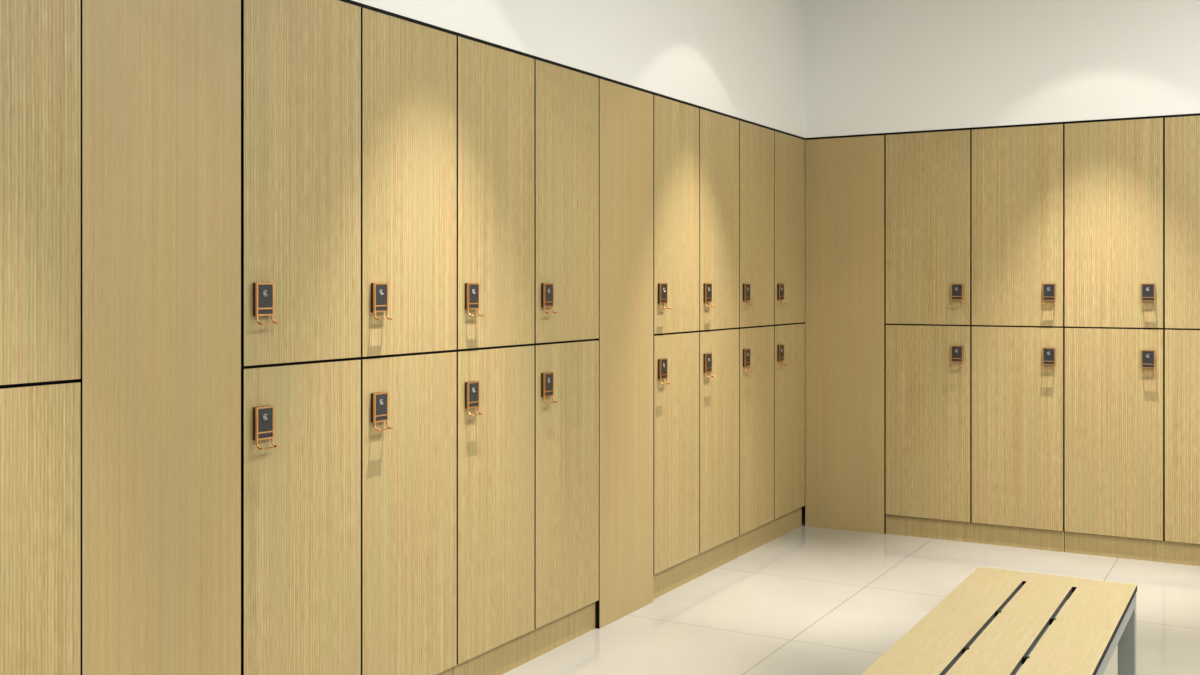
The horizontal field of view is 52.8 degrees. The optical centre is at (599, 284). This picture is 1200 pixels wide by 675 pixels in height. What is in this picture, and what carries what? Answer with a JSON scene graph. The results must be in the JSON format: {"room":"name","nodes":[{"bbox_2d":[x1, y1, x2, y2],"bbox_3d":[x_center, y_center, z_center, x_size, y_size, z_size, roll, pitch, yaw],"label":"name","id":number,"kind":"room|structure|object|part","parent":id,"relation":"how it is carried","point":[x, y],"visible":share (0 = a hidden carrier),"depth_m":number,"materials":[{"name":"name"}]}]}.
{"room":"changing room","nodes":[
{"label":"changing room","id":0,"kind":"room"},
{"bbox_2d":[352,0,804,137],"bbox_3d":[-1.073,-0.190,3.483,0.760,3.000,9.300,0,0,30],"label":"wall","id":1,"kind":"structure","parent":0,"point":[743,59],"depth_m":5.13,"materials":[{"name":"white paint"}]},
{"bbox_2d":[502,506,1199,674],"bbox_3d":[0.952,1.361,2.330,5.700,0.100,9.300,0,0,30],"label":"floor","id":2,"kind":"structure","parent":0,"point":[808,600],"depth_m":4.86,"materials":[{"name":"tile"}]},
{"bbox_2d":[0,0,80,674],"bbox_3d":[-1.438,0.263,2.542,0.535,2.096,0.450,0,0,30],"label":"locker","id":3,"kind":"object","parent":2,"relation":"on","point":[40,40],"visible":1,"depth_m":2.54,"materials":[{"name":"beige wood"}]},
{"bbox_3d":[-1.244,-0.290,2.432,0.017,0.989,0.444,0,0,30],"label":"door","id":4,"kind":"part","parent":3,"relation":"part of","materials":[{"name":"brown wood"}]},
{"bbox_3d":[-1.244,0.706,2.432,0.017,0.987,0.444,0,0,30],"label":"door","id":5,"kind":"part","parent":3,"relation":"part of","materials":[{"name":"brown wood"}]},
{"bbox_2d":[339,0,804,139],"bbox_3d":[-0.335,-0.790,4.516,0.501,0.010,4.973,0,0,30],"label":"board","id":6,"kind":"object","parent":3,"relation":"on","point":[361,5],"visible":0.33,"depth_m":4.22,"materials":[{"name":"black laminate"}]},
{"bbox_2d":[76,0,240,674],"bbox_3d":[-1.207,0.263,2.934,0.450,2.094,0.457,0,0,30],"label":"filler panel","id":7,"kind":"object","parent":2,"relation":"on","point":[160,380],"visible":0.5,"depth_m":2.81,"materials":[{"name":"brown wood"}]},
{"bbox_2d":[241,0,360,674],"bbox_3d":[-0.988,0.263,3.334,0.535,2.096,0.452,0,0,30],"label":"locker","id":8,"kind":"object","parent":2,"relation":"on","point":[301,59],"visible":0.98,"depth_m":3.19,"materials":[{"name":"beige wood"}]},
{"bbox_3d":[-0.854,0.037,3.075,0.005,0.084,0.061,0,0,30],"label":"lock frame","id":9,"kind":"part","parent":8,"relation":"part of","materials":[{"name":"orange metal"}]},
{"bbox_3d":[-0.854,0.352,3.075,0.005,0.084,0.061,0,0,30],"label":"lock frame","id":10,"kind":"part","parent":8,"relation":"part of","materials":[{"name":"orange metal"}]},
{"bbox_3d":[-0.792,-0.290,3.225,0.017,0.989,0.440,0,0,30],"label":"door","id":11,"kind":"part","parent":8,"relation":"part of","materials":[{"name":"brown wood"}]},
{"bbox_3d":[-0.792,0.706,3.225,0.017,0.987,0.440,0,0,30],"label":"door","id":12,"kind":"part","parent":8,"relation":"part of","materials":[{"name":"brown wood"}]},
{"bbox_2d":[357,8,456,674],"bbox_3d":[-0.764,0.263,3.728,0.535,2.096,0.452,0,0,30],"label":"locker","id":13,"kind":"object","parent":2,"relation":"on","point":[408,359],"visible":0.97,"depth_m":3.58,"materials":[{"name":"beige wood"}]},
{"bbox_3d":[-0.630,0.037,3.469,0.005,0.084,0.061,0,0,30],"label":"lock frame","id":14,"kind":"part","parent":13,"relation":"part of","materials":[{"name":"orange metal"}]},
{"bbox_3d":[-0.630,0.352,3.469,0.005,0.084,0.061,0,0,30],"label":"lock frame","id":15,"kind":"part","parent":13,"relation":"part of","materials":[{"name":"orange metal"}]},
{"bbox_3d":[-0.569,0.706,3.617,0.017,0.987,0.445,0,0,30],"label":"door","id":16,"kind":"part","parent":13,"relation":"part of","materials":[{"name":"brown wood"}]},
{"bbox_3d":[-0.569,-0.290,3.617,0.017,0.989,0.445,0,0,30],"label":"door","id":17,"kind":"part","parent":13,"relation":"part of","materials":[{"name":"brown wood"}]},
{"bbox_2d":[436,667,452,674],"bbox_3d":[-0.689,1.258,3.425,0.001,0.106,0.903,0,0,30],"label":"board","id":18,"kind":"object","parent":2,"relation":"on","point":[449,671],"visible":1,"depth_m":3.79,"materials":[{"name":"brown wood"}]},
{"bbox_2d":[453,36,533,663],"bbox_3d":[-0.540,0.263,4.121,0.535,2.096,0.452,0,0,30],"label":"locker","id":19,"kind":"object","parent":2,"relation":"on","point":[495,351],"visible":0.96,"depth_m":3.98,"materials":[{"name":"beige wood"}]},
{"bbox_3d":[-0.406,0.037,3.862,0.005,0.084,0.061,0,0,30],"label":"lock frame","id":20,"kind":"part","parent":19,"relation":"part of","materials":[{"name":"orange metal"}]},
{"bbox_3d":[-0.406,0.352,3.862,0.005,0.084,0.061,0,0,30],"label":"lock frame","id":21,"kind":"part","parent":19,"relation":"part of","materials":[{"name":"orange metal"}]},
{"bbox_3d":[-0.345,0.706,4.010,0.017,0.987,0.445,0,0,30],"label":"door","id":22,"kind":"part","parent":19,"relation":"part of","materials":[{"name":"brown wood"}]},
{"bbox_3d":[-0.345,-0.290,4.010,0.017,0.989,0.445,0,0,30],"label":"door","id":23,"kind":"part","parent":19,"relation":"part of","materials":[{"name":"brown wood"}]},
{"bbox_2d":[453,602,594,674],"bbox_3d":[-0.241,1.258,4.212,0.001,0.106,0.903,0,0,30],"label":"board","id":24,"kind":"object","parent":2,"relation":"on","point":[499,660],"visible":1,"depth_m":4.21,"materials":[{"name":"brown wood"}]},
{"bbox_2d":[531,59,598,628],"bbox_3d":[-0.316,0.263,4.514,0.535,2.096,0.452,0,0,30],"label":"locker","id":25,"kind":"object","parent":2,"relation":"on","point":[566,101],"visible":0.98,"depth_m":4.37,"materials":[{"name":"beige wood"}]},
{"bbox_3d":[-0.182,0.037,4.256,0.005,0.084,0.061,0,0,30],"label":"lock frame","id":26,"kind":"part","parent":25,"relation":"part of","materials":[{"name":"orange metal"}]},
{"bbox_3d":[-0.182,0.352,4.256,0.005,0.084,0.061,0,0,30],"label":"lock frame","id":27,"kind":"part","parent":25,"relation":"part of","materials":[{"name":"orange metal"}]},
{"bbox_3d":[-0.122,0.706,4.403,0.017,0.987,0.444,0,0,30],"label":"door","id":28,"kind":"part","parent":25,"relation":"part of","materials":[{"name":"brown wood"}]},
{"bbox_3d":[-0.122,-0.290,4.403,0.017,0.989,0.444,0,0,30],"label":"door","id":29,"kind":"part","parent":25,"relation":"part of","materials":[{"name":"brown wood"}]},
{"bbox_2d":[595,79,652,628],"bbox_3d":[-0.086,0.263,4.904,0.450,2.094,0.449,0,0,30],"label":"filler panel","id":30,"kind":"object","parent":2,"relation":"on","point":[625,339],"visible":0.43,"depth_m":4.78,"materials":[{"name":"brown wood"}]},
{"bbox_2d":[653,95,698,574],"bbox_3d":[0.130,0.263,5.299,0.535,2.096,0.450,0,0,30],"label":"locker","id":31,"kind":"object","parent":2,"relation":"on","point":[675,124],"visible":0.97,"depth_m":5.16,"materials":[{"name":"beige wood"}]},
{"bbox_3d":[0.265,0.037,5.041,0.005,0.084,0.061,0,0,30],"label":"lock frame","id":32,"kind":"part","parent":31,"relation":"part of","materials":[{"name":"orange metal"}]},
{"bbox_3d":[0.265,0.352,5.041,0.005,0.084,0.061,0,0,30],"label":"lock frame","id":33,"kind":"part","parent":31,"relation":"part of","materials":[{"name":"orange metal"}]},
{"bbox_3d":[0.326,-0.290,5.189,0.017,0.989,0.440,0,0,30],"label":"door","id":34,"kind":"part","parent":31,"relation":"part of","materials":[{"name":"brown wood"}]},
{"bbox_3d":[0.326,0.706,5.189,0.017,0.987,0.440,0,0,30],"label":"door","id":35,"kind":"part","parent":31,"relation":"part of","materials":[{"name":"brown wood"}]},
{"bbox_2d":[653,537,735,598],"bbox_3d":[0.428,1.258,5.388,0.001,0.106,0.898,0,0,30],"label":"board","id":36,"kind":"object","parent":2,"relation":"on","point":[690,569],"visible":1,"depth_m":5.37,"materials":[{"name":"brown wood"}]},
{"bbox_2d":[696,109,738,553],"bbox_3d":[0.353,0.263,5.690,0.535,2.096,0.450,0,0,30],"label":"locker","id":37,"kind":"object","parent":2,"relation":"on","point":[718,134],"visible":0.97,"depth_m":5.55,"materials":[{"name":"beige wood"}]},
{"bbox_3d":[0.488,0.037,5.433,0.005,0.084,0.061,0,0,30],"label":"lock frame","id":38,"kind":"part","parent":37,"relation":"part of","materials":[{"name":"orange metal"}]},
{"bbox_3d":[0.488,0.352,5.433,0.005,0.084,0.061,0,0,30],"label":"lock frame","id":39,"kind":"part","parent":37,"relation":"part of","materials":[{"name":"orange metal"}]},
{"bbox_3d":[0.548,-0.290,5.580,0.017,0.989,0.443,0,0,30],"label":"door","id":40,"kind":"part","parent":37,"relation":"part of","materials":[{"name":"brown wood"}]},
{"bbox_3d":[0.548,0.706,5.580,0.017,0.987,0.443,0,0,30],"label":"door","id":41,"kind":"part","parent":37,"relation":"part of","materials":[{"name":"brown wood"}]},
{"bbox_2d":[736,121,773,534],"bbox_3d":[0.576,0.263,6.082,0.535,2.096,0.450,0,0,30],"label":"locker","id":42,"kind":"object","parent":2,"relation":"on","point":[756,143],"visible":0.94,"depth_m":5.96,"materials":[{"name":"beige wood"}]},
{"bbox_3d":[0.711,0.037,5.824,0.005,0.084,0.061,0,0,30],"label":"lock frame","id":43,"kind":"part","parent":42,"relation":"part of","materials":[{"name":"orange metal"}]},
{"bbox_3d":[0.711,0.352,5.824,0.005,0.084,0.061,0,0,30],"label":"lock frame","id":44,"kind":"part","parent":42,"relation":"part of","materials":[{"name":"orange metal"}]},
{"bbox_3d":[0.771,-0.290,5.971,0.017,0.989,0.443,0,0,30],"label":"door","id":45,"kind":"part","parent":42,"relation":"part of","materials":[{"name":"brown wood"}]},
{"bbox_3d":[0.771,0.706,5.971,0.017,0.987,0.443,0,0,30],"label":"door","id":46,"kind":"part","parent":42,"relation":"part of","materials":[{"name":"brown wood"}]},
{"bbox_2d":[736,507,801,557],"bbox_3d":[0.874,1.258,6.170,0.001,0.106,0.896,0,0,30],"label":"board","id":47,"kind":"object","parent":2,"relation":"on","point":[761,535],"visible":1,"depth_m":6.13,"materials":[{"name":"brown wood"}]},
{"bbox_2d":[771,131,804,518],"bbox_3d":[0.799,0.263,6.473,0.535,2.096,0.450,0,0,30],"label":"locker","id":48,"kind":"object","parent":2,"relation":"on","point":[789,151],"visible":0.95,"depth_m":6.35,"materials":[{"name":"beige wood"}]},
{"bbox_3d":[0.934,0.037,6.216,0.005,0.084,0.061,0,0,30],"label":"lock frame","id":49,"kind":"part","parent":48,"relation":"part of","materials":[{"name":"orange metal"}]},
{"bbox_3d":[0.934,0.352,6.216,0.005,0.084,0.061,0,0,30],"label":"lock frame","id":50,"kind":"part","parent":48,"relation":"part of","materials":[{"name":"orange metal"}]},
{"bbox_3d":[0.994,-0.290,6.364,0.017,0.989,0.446,0,0,30],"label":"door","id":51,"kind":"part","parent":48,"relation":"part of","materials":[{"name":"brown wood"}]},
{"bbox_3d":[0.994,0.706,6.364,0.017,0.987,0.446,0,0,30],"label":"door","id":52,"kind":"part","parent":48,"relation":"part of","materials":[{"name":"brown wood"}]},
{"bbox_2d":[805,135,885,533],"bbox_3d":[1.414,0.263,6.641,0.435,2.094,0.450,0,0,30],"label":"filler panel","id":53,"kind":"object","parent":2,"relation":"on","point":[845,178],"visible":0.79,"depth_m":6.45,"materials":[{"name":"brown wood"}]},
{"bbox_2d":[886,130,971,522],"bbox_3d":[1.801,0.263,6.430,0.443,2.096,0.535,0,0,30],"label":"locker","id":54,"kind":"object","parent":2,"relation":"on","point":[929,174],"visible":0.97,"depth_m":6.22,"materials":[{"name":"beige wood"}]},
{"bbox_3d":[1.691,-0.290,6.235,0.435,0.989,0.017,0,0,30],"label":"door","id":55,"kind":"part","parent":54,"relation":"part of","materials":[{"name":"brown wood"}]},
{"bbox_3d":[1.691,0.709,6.235,0.435,0.993,0.017,0,0,30],"label":"door","id":56,"kind":"part","parent":54,"relation":"part of","materials":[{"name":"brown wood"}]},
{"bbox_3d":[1.815,0.037,6.140,0.061,0.084,0.005,0,0,30],"label":"lock frame","id":57,"kind":"part","parent":54,"relation":"part of","materials":[{"name":"orange metal"}]},
{"bbox_3d":[1.815,0.352,6.140,0.061,0.084,0.005,0,0,30],"label":"lock frame","id":58,"kind":"part","parent":54,"relation":"part of","materials":[{"name":"orange metal"}]},
{"bbox_2d":[886,515,1063,551],"bbox_3d":[1.888,1.260,6.133,0.886,0.100,0.001,0,0,30],"label":"board","id":59,"kind":"object","parent":2,"relation":"on","point":[1049,540],"visible":1,"depth_m":6.12,"materials":[{"name":"brown wood"}]},
{"bbox_2d":[861,567,1136,674],"bbox_3d":[0.958,1.085,2.889,0.443,0.450,1.576,0,0,30],"label":"bench","id":60,"kind":"object","parent":2,"relation":"on","point":[991,622],"visible":1,"depth_m":3.06,"materials":[{"name":"brown wood"}]},
{"bbox_3d":[1.130,0.897,2.791,0.045,0.040,1.482,0,0,30],"label":"rail","id":61,"kind":"part","parent":60,"relation":"part of","materials":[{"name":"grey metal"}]},
{"bbox_3d":[1.507,1.094,3.455,0.045,0.433,0.045,0,0,30],"label":"leg","id":62,"kind":"part","parent":60,"relation":"part of","materials":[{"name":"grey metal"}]},
{"bbox_2d":[972,124,1064,551],"bbox_3d":[2.187,0.263,6.210,0.443,2.096,0.535,0,0,30],"label":"locker","id":63,"kind":"object","parent":2,"relation":"on","point":[1018,173],"visible":0.98,"depth_m":6.00,"materials":[{"name":"beige wood"}]},
{"bbox_3d":[2.076,-0.290,6.015,0.437,0.989,0.017,0,0,30],"label":"door","id":64,"kind":"part","parent":63,"relation":"part of","materials":[{"name":"brown wood"}]},
{"bbox_3d":[2.076,0.709,6.015,0.437,0.993,0.017,0,0,30],"label":"door","id":65,"kind":"part","parent":63,"relation":"part of","materials":[{"name":"brown wood"}]},
{"bbox_3d":[2.201,0.037,5.921,0.061,0.084,0.005,0,0,30],"label":"lock frame","id":66,"kind":"part","parent":63,"relation":"part of","materials":[{"name":"orange metal"}]},
{"bbox_3d":[2.201,0.352,5.921,0.061,0.084,0.005,0,0,30],"label":"lock frame","id":67,"kind":"part","parent":63,"relation":"part of","materials":[{"name":"orange metal"}]},
{"bbox_2d":[1065,118,1163,540],"bbox_3d":[2.573,0.263,5.990,0.443,2.096,0.535,0,0,30],"label":"locker","id":68,"kind":"object","parent":2,"relation":"on","point":[1114,170],"visible":0.98,"depth_m":5.79,"materials":[{"name":"beige wood"}]},
{"bbox_3d":[2.462,-0.290,5.796,0.437,0.989,0.017,0,0,30],"label":"door","id":69,"kind":"part","parent":68,"relation":"part of","materials":[{"name":"brown wood"}]},
{"bbox_3d":[2.462,0.709,5.796,0.437,0.993,0.017,0,0,30],"label":"door","id":70,"kind":"part","parent":68,"relation":"part of","materials":[{"name":"brown wood"}]},
{"bbox_3d":[2.587,0.037,5.701,0.061,0.084,0.005,0,0,30],"label":"lock frame","id":71,"kind":"part","parent":68,"relation":"part of","materials":[{"name":"orange metal"}]},
{"bbox_3d":[2.587,0.352,5.701,0.061,0.084,0.005,0,0,30],"label":"lock frame","id":72,"kind":"part","parent":68,"relation":"part of","materials":[{"name":"orange metal"}]},
{"bbox_2d":[1065,532,1199,565],"bbox_3d":[2.660,1.260,5.694,0.886,0.100,0.001,0,0,30],"label":"board","id":73,"kind":"object","parent":2,"relation":"on","point":[1079,543],"visible":1,"depth_m":5.76,"materials":[{"name":"brown wood"}]},
{"bbox_2d":[1164,116,1199,543],"bbox_3d":[2.959,0.263,5.770,0.443,2.096,0.535,0,0,30],"label":"locker","id":74,"kind":"object","parent":2,"relation":"on","point":[1181,134],"visible":0.93,"depth_m":5.64,"materials":[{"name":"beige wood"}]},
{"bbox_2d":[805,113,1199,139],"bbox_3d":[2.199,-0.790,6.223,2.213,0.010,0.501,0,0,30],"label":"board","id":75,"kind":"object","parent":74,"relation":"on","point":[1195,114],"visible":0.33,"depth_m":6.02,"materials":[{"name":"black laminate"}]},
{"bbox_3d":[2.849,-0.290,5.576,0.437,0.989,0.017,0,0,30],"label":"door","id":76,"kind":"part","parent":74,"relation":"part of","materials":[{"name":"brown wood"}]},
{"bbox_3d":[2.849,0.709,5.576,0.437,0.993,0.017,0,0,30],"label":"door","id":77,"kind":"part","parent":74,"relation":"part of","materials":[{"name":"brown wood"}]},
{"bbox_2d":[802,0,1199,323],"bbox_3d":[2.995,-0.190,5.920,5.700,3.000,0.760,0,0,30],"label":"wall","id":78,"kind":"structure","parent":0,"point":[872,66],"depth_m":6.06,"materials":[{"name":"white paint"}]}
]}

